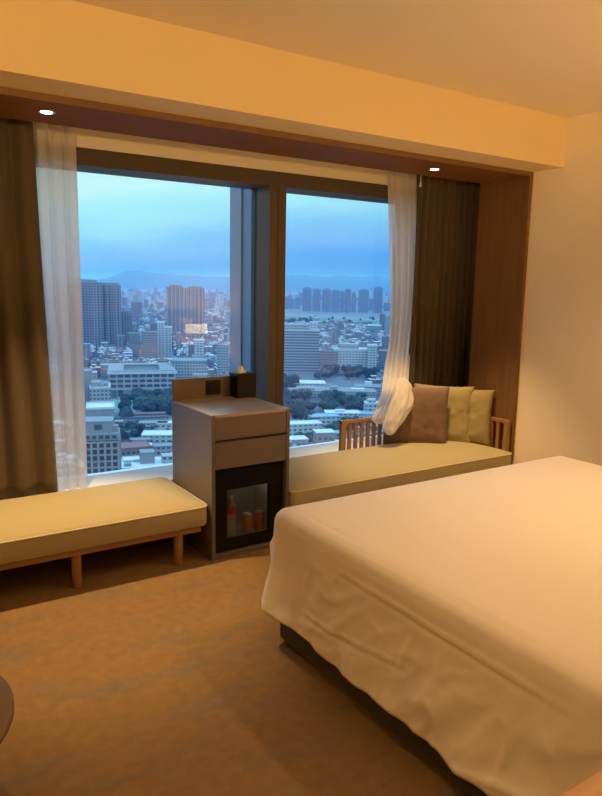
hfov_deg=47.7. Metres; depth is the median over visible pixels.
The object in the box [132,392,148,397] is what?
tree
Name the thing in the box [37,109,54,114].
recessed light
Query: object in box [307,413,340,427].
building
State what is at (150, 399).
tree
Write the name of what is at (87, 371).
office block
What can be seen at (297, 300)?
tower
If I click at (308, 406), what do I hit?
tree
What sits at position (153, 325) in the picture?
apartment block
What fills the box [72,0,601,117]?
ceiling
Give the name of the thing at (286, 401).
tree
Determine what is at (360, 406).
tree
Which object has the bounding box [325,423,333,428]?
tree
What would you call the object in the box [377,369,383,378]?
house
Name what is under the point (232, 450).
drawer
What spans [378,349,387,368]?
apartment block
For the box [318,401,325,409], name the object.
tree
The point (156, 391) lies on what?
tree
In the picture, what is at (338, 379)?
ground
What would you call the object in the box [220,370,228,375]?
house
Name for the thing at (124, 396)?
tree
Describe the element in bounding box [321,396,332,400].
tree
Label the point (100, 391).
office block
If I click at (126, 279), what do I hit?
hills
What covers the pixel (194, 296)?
apartment tower
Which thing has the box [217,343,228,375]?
apartment block
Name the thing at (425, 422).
throw pillow
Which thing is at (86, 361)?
house
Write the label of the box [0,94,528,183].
window soffit
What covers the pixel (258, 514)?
drink can
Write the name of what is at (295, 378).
tree
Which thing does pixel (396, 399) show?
sheer curtain
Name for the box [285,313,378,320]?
river
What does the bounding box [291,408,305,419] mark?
tree
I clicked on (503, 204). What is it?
wall panel
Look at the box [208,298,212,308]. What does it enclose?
tower
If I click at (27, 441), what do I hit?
curtain
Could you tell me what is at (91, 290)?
apartment tower
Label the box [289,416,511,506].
daybed
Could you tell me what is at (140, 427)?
tree
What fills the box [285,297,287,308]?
tower
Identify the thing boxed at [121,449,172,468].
building
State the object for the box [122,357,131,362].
house
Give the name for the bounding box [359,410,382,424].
building
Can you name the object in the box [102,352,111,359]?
house
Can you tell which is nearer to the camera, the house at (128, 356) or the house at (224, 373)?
the house at (224, 373)
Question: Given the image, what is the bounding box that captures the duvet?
[261,456,601,795]
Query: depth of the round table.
1.77 m
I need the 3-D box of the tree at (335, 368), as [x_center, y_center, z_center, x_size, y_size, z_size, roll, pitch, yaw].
[38.908,-36.693,886.291,21.060,14.891,18.675,-7,12,-40]
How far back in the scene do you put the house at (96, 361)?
859.04 m
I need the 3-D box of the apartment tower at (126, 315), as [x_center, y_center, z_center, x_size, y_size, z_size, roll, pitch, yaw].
[-300.064,-116.851,1172.453,18.374,66.110,26.400,-1,10,-14]
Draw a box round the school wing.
[172,357,207,378]
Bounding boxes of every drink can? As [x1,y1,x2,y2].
[242,512,252,532]
[254,510,263,529]
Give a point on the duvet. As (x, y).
(467, 607)
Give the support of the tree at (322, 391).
on the ground at (338, 379)
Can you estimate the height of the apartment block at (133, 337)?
37.792 m
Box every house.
[84,357,88,367]
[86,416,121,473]
[90,364,99,376]
[91,358,100,366]
[92,371,96,379]
[100,364,108,378]
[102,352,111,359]
[110,356,118,362]
[115,353,121,360]
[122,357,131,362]
[123,355,132,362]
[137,357,145,362]
[158,356,166,362]
[207,358,209,368]
[208,369,213,376]
[211,359,216,368]
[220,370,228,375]
[290,435,308,445]
[313,429,334,443]
[352,426,370,438]
[367,375,381,383]
[370,425,382,434]
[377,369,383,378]
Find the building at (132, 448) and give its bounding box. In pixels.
[121,440,151,457]
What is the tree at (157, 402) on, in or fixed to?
on the ground at (338, 379)
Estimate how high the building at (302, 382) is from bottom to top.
9.900 m
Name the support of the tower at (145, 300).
on the ground at (338, 379)
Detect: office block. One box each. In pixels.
[84,367,91,415]
[86,401,114,423]
[89,380,110,401]
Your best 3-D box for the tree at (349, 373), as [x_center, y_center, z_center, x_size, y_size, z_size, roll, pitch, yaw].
[61.436,-29.355,854.029,16.402,11.886,15.078,10,13,43]
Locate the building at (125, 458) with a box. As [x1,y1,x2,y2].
[122,455,139,461]
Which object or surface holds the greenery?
on the ground at (338, 379)
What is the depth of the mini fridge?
4.00 m
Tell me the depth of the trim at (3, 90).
3.76 m
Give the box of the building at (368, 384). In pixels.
[354,381,382,395]
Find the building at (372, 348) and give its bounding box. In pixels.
[367,344,377,367]
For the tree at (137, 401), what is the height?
15.773 m
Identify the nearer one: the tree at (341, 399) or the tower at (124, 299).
the tree at (341, 399)
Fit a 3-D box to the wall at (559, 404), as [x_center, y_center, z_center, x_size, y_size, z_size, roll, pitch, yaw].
[2.586,-0.349,3.653,0.140,2.680,3.300,-5,11,-33]
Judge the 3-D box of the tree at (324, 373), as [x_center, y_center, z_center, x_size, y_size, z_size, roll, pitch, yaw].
[28.821,-28.156,835.352,20.514,14.463,18.014,-8,13,-43]
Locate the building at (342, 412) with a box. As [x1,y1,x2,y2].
[324,409,360,418]
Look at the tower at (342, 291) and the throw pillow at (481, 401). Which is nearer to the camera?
the throw pillow at (481, 401)
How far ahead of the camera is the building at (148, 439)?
473.95 m
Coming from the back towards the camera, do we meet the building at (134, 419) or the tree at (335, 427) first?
the building at (134, 419)
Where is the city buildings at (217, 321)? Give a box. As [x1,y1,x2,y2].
[83,302,389,371]
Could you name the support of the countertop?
on the base cabinet
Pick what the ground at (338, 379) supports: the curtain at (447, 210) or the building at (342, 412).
the building at (342, 412)
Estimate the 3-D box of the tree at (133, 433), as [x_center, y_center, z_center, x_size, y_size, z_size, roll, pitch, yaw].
[-125.264,28.187,488.370,13.681,11.940,15.428,7,11,34]
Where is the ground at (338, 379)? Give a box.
[85,289,390,438]
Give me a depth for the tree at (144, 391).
650.66 m
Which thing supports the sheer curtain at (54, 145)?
hanging from the track
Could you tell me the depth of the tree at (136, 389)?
680.06 m
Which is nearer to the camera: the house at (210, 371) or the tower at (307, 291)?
the house at (210, 371)
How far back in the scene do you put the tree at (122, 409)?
576.88 m
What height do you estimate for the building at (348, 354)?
38.246 m
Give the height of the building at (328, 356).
30.291 m
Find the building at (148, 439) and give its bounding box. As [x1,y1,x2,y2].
[129,437,150,442]
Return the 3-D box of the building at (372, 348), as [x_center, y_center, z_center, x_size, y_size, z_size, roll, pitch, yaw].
[94.224,-51.831,907.734,12.593,39.738,18.400,1,9,0]
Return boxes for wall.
[75,128,387,184]
[513,111,601,465]
[513,173,533,457]
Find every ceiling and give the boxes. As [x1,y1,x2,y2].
[0,0,567,171]
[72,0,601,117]
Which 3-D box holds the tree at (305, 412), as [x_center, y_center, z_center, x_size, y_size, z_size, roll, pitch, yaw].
[5.322,15.988,574.814,16.209,12.368,14.374,10,13,43]
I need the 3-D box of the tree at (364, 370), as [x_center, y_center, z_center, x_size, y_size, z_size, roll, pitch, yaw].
[86.074,-30.467,846.547,21.525,17.458,19.087,-4,11,-26]
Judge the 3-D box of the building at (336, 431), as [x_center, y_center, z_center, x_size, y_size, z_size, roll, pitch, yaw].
[24.198,29.592,502.998,13.400,9.900,9.400,-2,10,-17]
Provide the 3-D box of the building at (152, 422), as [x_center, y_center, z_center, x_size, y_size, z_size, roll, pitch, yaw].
[-116.351,22.275,537.023,22.400,7.900,12.400,0,10,-9]
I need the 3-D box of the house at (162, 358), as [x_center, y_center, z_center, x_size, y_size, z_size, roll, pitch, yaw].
[-185.591,-46.852,912.582,12.560,17.926,11.429,-1,10,-10]
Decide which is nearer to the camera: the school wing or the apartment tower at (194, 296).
the school wing
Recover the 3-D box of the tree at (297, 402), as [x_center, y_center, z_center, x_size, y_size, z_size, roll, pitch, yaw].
[-1.532,6.757,637.607,11.716,9.632,13.343,7,11,33]
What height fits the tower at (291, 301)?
48.436 m
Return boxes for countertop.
[174,396,289,417]
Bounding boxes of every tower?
[81,279,103,351]
[102,283,121,346]
[121,310,131,346]
[122,297,126,307]
[131,302,141,322]
[144,299,147,309]
[166,285,184,332]
[185,286,204,339]
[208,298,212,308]
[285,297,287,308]
[289,299,293,308]
[295,298,299,308]
[302,287,311,310]
[312,288,320,311]
[322,288,330,311]
[331,289,339,311]
[340,290,343,311]
[344,288,350,311]
[351,291,355,311]
[358,289,368,312]
[369,299,372,310]
[373,286,382,312]
[383,302,389,310]
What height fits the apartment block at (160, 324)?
58.972 m
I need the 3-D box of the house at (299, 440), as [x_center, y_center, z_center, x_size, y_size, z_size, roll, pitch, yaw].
[-2.700,34.761,441.991,12.732,18.808,11.090,-2,10,-15]
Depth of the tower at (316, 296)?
2968.49 m
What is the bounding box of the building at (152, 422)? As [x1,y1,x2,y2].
[138,420,167,429]
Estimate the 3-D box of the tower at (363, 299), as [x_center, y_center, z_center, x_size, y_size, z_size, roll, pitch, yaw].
[272.591,-424.436,2971.407,44.435,101.300,34.000,2,10,5]
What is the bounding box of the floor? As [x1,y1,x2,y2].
[0,537,469,795]
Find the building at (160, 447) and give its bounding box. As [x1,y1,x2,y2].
[152,442,171,455]
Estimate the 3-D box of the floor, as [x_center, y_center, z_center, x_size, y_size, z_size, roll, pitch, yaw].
[0.907,1.352,1.784,6.250,0.120,7.150,-5,11,-33]
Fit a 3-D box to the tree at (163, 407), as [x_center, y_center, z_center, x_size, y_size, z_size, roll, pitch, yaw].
[-123.028,9.857,598.557,15.278,11.870,13.548,2,9,3]
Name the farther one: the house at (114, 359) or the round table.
the house at (114, 359)
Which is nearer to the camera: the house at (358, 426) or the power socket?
the power socket
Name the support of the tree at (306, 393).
on the ground at (338, 379)
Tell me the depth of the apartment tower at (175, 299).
1297.15 m
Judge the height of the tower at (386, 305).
38.721 m
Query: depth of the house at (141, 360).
821.31 m
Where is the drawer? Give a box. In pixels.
[215,433,283,469]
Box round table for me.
[0,676,13,743]
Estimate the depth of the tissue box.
4.29 m
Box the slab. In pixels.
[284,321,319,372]
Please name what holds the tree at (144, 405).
on the ground at (338, 379)
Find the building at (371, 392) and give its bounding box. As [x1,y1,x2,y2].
[287,386,376,400]
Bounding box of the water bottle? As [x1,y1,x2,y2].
[227,495,235,536]
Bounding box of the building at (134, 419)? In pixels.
[115,415,168,423]
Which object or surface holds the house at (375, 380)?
on the ground at (338, 379)
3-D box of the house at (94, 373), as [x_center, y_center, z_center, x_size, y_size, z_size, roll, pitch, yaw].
[-242.877,-24.817,793.799,9.997,11.476,9.191,-1,10,-12]
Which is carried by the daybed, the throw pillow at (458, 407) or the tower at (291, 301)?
the throw pillow at (458, 407)
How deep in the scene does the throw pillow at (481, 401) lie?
5.20 m
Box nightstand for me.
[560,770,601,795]
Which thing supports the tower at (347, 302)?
on the ground at (338, 379)
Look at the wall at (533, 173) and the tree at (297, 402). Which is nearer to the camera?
the wall at (533, 173)
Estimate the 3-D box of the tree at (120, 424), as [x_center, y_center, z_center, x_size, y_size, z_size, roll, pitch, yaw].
[-138.015,23.651,518.246,13.932,10.569,12.354,6,11,27]
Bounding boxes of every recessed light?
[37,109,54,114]
[428,168,440,170]
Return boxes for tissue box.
[229,365,255,397]
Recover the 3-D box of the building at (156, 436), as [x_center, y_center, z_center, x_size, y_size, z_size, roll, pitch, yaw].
[-100.466,29.505,489.467,26.400,9.900,16.400,0,10,-6]
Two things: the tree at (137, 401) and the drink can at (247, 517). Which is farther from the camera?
the tree at (137, 401)
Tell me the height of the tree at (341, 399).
10.177 m
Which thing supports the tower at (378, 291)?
on the ground at (338, 379)
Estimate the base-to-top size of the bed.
1.100 m
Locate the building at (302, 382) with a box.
[295,380,325,385]
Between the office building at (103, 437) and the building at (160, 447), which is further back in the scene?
the building at (160, 447)
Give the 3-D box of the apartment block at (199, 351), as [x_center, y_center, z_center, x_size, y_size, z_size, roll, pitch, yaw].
[-131.899,-54.254,883.567,13.581,44.080,20.400,0,10,-8]
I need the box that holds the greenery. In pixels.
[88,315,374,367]
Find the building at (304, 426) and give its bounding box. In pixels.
[290,420,322,435]
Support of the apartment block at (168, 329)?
on the ground at (338, 379)
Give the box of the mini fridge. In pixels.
[215,461,281,552]
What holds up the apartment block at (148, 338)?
on the ground at (338, 379)
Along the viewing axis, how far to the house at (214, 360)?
908.00 m
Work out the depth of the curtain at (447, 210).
5.46 m
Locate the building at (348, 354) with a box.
[333,343,367,373]
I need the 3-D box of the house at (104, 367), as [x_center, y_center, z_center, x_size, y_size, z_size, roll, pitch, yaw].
[-236.386,-32.641,824.831,12.269,16.924,11.251,-1,10,-13]
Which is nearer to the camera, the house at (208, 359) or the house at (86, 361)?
the house at (86, 361)
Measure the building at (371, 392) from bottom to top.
12.000 m
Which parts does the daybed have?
post, rail, arm rail, arm post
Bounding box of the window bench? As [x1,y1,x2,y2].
[0,477,206,588]
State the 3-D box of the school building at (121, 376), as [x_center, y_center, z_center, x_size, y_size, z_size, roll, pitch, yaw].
[-171.546,-20.759,733.773,69.400,25.900,86.600,-1,10,-14]
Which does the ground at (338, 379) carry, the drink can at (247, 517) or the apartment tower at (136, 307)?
the apartment tower at (136, 307)
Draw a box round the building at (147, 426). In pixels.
[138,424,150,436]
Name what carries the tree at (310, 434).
on the lawn
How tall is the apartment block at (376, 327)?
27.754 m
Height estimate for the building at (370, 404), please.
17.500 m
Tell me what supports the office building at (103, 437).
on the ground at (338, 379)
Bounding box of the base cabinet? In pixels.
[172,375,289,561]
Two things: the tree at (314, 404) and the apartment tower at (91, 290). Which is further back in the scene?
the apartment tower at (91, 290)
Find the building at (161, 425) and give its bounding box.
[157,420,171,429]
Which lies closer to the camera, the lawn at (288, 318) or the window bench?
the window bench
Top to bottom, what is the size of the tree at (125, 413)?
10.078 m
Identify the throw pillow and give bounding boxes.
[385,387,449,443]
[414,383,473,442]
[468,390,494,445]
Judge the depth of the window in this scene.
4.76 m
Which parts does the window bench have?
leg, rail, leg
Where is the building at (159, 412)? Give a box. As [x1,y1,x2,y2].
[132,411,165,415]
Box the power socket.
[206,380,220,394]
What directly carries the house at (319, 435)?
on the ground at (338, 379)
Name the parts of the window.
glass, sill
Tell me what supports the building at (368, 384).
on the ground at (338, 379)
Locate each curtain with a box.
[0,117,57,499]
[33,122,87,491]
[372,171,416,434]
[408,175,479,386]
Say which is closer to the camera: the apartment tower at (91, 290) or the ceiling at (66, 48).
the ceiling at (66, 48)
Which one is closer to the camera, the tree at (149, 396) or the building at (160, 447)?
the building at (160, 447)
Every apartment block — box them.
[128,332,139,357]
[141,331,157,360]
[150,322,156,330]
[157,321,164,357]
[165,326,171,357]
[194,339,204,356]
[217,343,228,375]
[368,324,380,333]
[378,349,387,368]
[384,317,389,334]
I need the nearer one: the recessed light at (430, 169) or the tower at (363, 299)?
the recessed light at (430, 169)
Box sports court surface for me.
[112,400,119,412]
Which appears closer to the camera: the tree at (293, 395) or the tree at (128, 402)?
the tree at (128, 402)
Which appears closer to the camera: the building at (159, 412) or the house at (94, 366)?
the building at (159, 412)
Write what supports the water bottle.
in the mini fridge
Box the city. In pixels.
[121,288,390,308]
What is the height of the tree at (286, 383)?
16.192 m
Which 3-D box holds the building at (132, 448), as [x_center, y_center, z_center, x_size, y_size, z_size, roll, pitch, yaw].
[-112.264,36.067,442.789,26.400,11.900,18.400,-3,10,-25]
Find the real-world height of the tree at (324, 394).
12.418 m
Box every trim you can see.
[0,86,533,464]
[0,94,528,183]
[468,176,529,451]
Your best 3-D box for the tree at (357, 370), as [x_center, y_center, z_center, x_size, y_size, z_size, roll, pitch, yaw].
[74.011,-32.393,874.500,15.550,11.599,16.916,-3,10,-25]
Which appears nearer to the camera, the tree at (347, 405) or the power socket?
the power socket
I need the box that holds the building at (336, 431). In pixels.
[334,430,338,438]
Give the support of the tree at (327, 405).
on the ground at (338, 379)
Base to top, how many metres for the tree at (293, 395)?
9.517 m
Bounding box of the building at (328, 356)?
[320,349,337,369]
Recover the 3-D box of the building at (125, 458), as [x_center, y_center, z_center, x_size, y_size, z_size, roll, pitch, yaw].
[-97.231,42.496,390.821,9.400,16.900,8.400,-2,10,-19]
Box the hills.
[81,271,390,293]
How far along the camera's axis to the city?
3977.03 m
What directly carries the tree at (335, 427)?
on the ground at (338, 379)
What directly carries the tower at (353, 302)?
on the ground at (338, 379)
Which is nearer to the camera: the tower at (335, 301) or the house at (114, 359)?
the house at (114, 359)
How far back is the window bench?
3.55 m
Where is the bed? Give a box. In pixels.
[280,623,487,795]
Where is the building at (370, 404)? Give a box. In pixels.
[363,398,377,410]
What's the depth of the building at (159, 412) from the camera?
575.89 m
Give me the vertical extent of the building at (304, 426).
9.900 m
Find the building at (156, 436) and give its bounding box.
[141,430,171,442]
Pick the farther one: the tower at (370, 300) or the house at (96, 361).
the tower at (370, 300)
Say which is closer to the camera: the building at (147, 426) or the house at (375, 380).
the building at (147, 426)
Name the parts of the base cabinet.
panel, panel, drawer, drawer, panel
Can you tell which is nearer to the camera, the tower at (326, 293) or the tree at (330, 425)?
the tree at (330, 425)
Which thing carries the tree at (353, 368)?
on the ground at (338, 379)
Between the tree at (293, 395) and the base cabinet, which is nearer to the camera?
the base cabinet
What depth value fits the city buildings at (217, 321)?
1294.62 m
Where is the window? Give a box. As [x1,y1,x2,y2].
[59,147,387,491]
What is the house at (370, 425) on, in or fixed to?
on the ground at (338, 379)
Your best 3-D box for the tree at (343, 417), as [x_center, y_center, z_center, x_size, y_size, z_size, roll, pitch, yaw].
[36.901,19.613,566.872,10.450,9.008,9.176,-1,10,-13]
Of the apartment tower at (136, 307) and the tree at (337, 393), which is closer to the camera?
the tree at (337, 393)
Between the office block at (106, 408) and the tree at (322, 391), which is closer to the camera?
the office block at (106, 408)
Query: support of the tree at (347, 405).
on the ground at (338, 379)
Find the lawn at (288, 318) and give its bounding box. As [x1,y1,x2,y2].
[285,317,378,323]
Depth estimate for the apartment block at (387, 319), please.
1482.12 m
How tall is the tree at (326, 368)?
14.056 m
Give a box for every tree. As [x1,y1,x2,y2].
[115,421,123,427]
[117,399,131,408]
[118,408,132,415]
[120,393,132,400]
[120,410,135,416]
[120,429,138,439]
[125,421,144,436]
[131,387,143,393]
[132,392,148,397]
[132,393,152,402]
[133,396,148,411]
[139,401,156,411]
[140,398,156,411]
[142,390,155,395]
[153,387,171,395]
[153,398,171,406]
[157,403,168,411]
[283,398,291,404]
[284,374,299,382]
[284,380,290,387]
[289,392,300,398]
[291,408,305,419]
[295,400,304,405]
[299,401,311,409]
[302,389,311,400]
[302,409,314,419]
[306,401,316,409]
[307,432,312,441]
[316,369,331,379]
[318,390,331,396]
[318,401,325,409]
[320,392,334,398]
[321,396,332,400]
[322,367,333,374]
[322,402,336,409]
[323,364,339,375]
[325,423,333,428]
[328,425,338,429]
[332,389,341,398]
[336,396,349,404]
[341,416,350,419]
[343,401,357,409]
[344,366,358,371]
[344,370,355,378]
[351,401,363,409]
[354,368,361,376]
[356,391,366,397]
[361,367,378,377]
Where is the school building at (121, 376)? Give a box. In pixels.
[107,363,176,396]
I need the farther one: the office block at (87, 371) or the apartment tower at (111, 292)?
the apartment tower at (111, 292)
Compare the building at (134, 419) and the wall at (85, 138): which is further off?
the building at (134, 419)
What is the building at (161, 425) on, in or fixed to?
on the ground at (338, 379)
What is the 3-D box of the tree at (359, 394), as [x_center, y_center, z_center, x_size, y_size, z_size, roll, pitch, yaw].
[61.666,-1.908,698.753,11.324,8.921,12.896,2,10,4]

